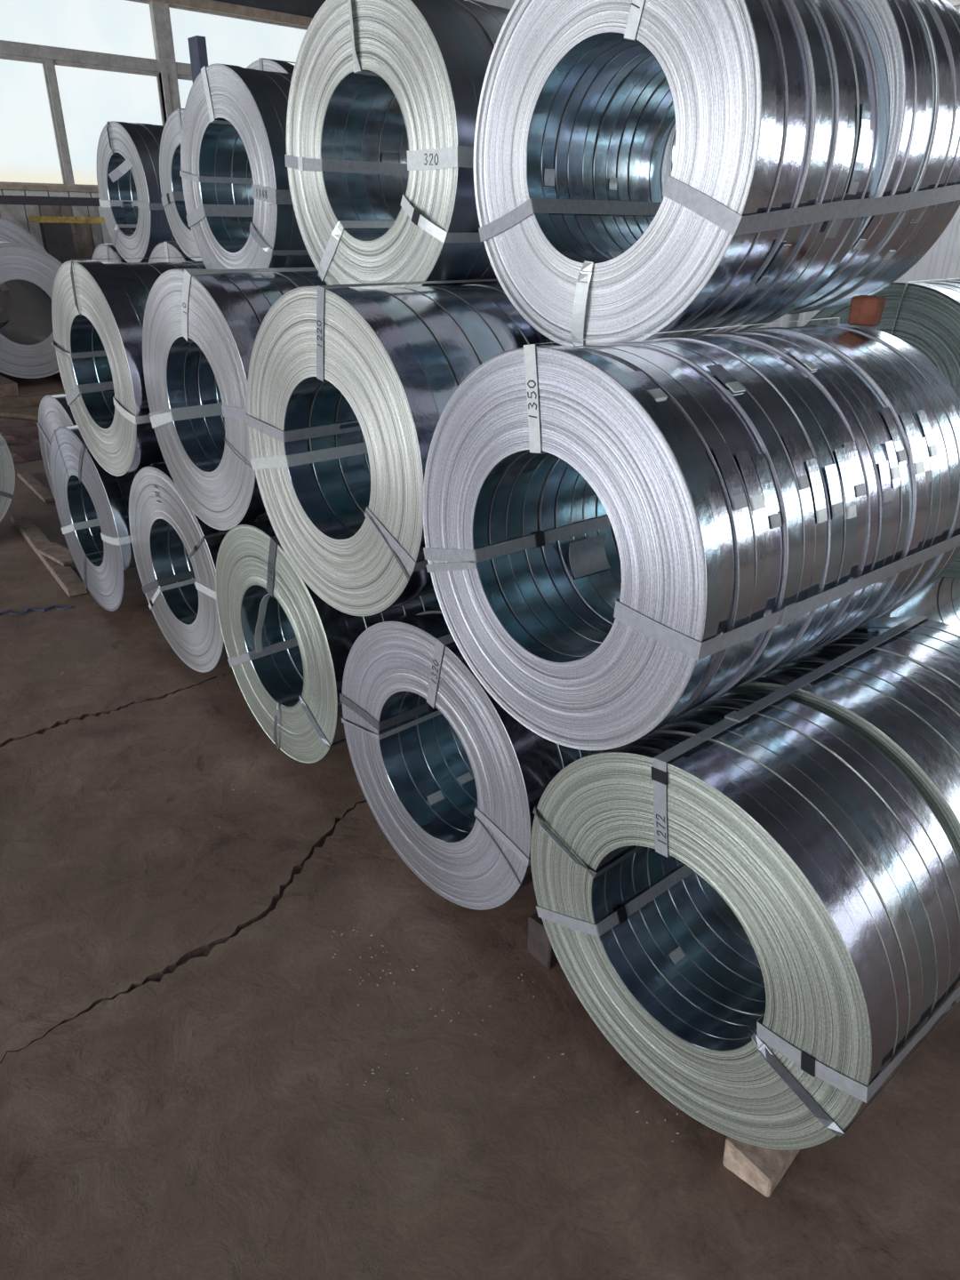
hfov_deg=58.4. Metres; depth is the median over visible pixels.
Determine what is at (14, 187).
trim
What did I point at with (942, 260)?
wall
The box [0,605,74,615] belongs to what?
crack
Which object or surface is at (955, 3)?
window
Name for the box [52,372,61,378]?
timber skid
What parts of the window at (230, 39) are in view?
sash, pane, pane, sash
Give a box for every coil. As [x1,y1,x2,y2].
[0,216,47,327]
[0,240,62,378]
[0,433,15,521]
[37,393,76,500]
[49,424,147,611]
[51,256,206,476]
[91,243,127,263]
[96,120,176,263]
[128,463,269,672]
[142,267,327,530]
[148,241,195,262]
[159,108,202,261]
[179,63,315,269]
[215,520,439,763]
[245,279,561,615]
[246,57,295,73]
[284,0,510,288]
[339,607,594,910]
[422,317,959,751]
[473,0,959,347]
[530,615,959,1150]
[805,278,959,399]
[881,550,959,627]
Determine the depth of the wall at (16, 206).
14.27 m
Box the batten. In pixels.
[16,471,55,503]
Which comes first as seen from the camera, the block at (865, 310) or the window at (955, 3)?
the block at (865, 310)
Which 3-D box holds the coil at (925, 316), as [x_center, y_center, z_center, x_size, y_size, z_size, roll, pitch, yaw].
[2.101,-1.147,3.978,1.118,0.986,0.980,-20,33,-36]
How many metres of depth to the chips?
2.60 m
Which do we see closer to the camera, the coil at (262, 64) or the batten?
the coil at (262, 64)
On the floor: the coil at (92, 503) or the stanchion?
the stanchion
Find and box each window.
[0,0,165,187]
[149,0,308,123]
[947,0,959,6]
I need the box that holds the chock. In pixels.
[527,911,558,967]
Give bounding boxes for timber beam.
[0,390,65,407]
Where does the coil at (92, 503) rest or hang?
on the bearer
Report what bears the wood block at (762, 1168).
on the floor
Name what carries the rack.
on the floor
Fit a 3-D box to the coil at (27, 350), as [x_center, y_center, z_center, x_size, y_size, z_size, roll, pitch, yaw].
[-6.435,-4.493,11.569,1.620,1.620,1.897,-20,33,-36]
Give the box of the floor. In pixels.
[0,372,959,1279]
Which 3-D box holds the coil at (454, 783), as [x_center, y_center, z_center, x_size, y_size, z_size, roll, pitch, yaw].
[0.249,0.246,3.045,1.153,0.963,0.968,-20,33,-37]
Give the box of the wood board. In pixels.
[0,406,38,420]
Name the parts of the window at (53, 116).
pane, sash, pane, sash, pane, sash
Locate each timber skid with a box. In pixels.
[0,375,19,397]
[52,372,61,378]
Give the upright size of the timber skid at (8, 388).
0.158 m
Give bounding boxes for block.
[722,1136,799,1197]
[848,295,886,327]
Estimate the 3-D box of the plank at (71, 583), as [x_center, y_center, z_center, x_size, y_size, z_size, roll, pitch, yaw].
[-2.945,-0.612,5.808,0.116,0.058,1.755,-17,32,-32]
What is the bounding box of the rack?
[29,216,104,263]
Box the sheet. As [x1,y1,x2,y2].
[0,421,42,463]
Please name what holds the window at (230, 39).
in the wall at (16, 206)
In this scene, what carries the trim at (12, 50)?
attached to the wall at (16, 206)
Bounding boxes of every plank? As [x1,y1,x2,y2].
[9,512,87,597]
[33,542,74,566]
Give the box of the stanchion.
[187,35,207,83]
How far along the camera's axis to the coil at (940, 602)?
4.17 m
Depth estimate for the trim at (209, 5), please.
14.84 m
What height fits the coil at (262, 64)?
1.065 m
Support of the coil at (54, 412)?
on the bearer
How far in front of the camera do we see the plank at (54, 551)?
5.60 m
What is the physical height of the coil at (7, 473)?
1.099 m
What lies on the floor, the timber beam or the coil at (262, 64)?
the timber beam
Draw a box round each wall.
[0,0,326,311]
[473,0,959,328]
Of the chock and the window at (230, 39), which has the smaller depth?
the chock
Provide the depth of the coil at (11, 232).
12.31 m
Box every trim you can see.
[0,40,191,78]
[0,184,98,191]
[142,0,312,27]
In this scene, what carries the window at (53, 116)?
in the wall at (16, 206)
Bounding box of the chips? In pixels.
[60,672,679,1142]
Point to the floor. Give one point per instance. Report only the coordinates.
(183, 1036)

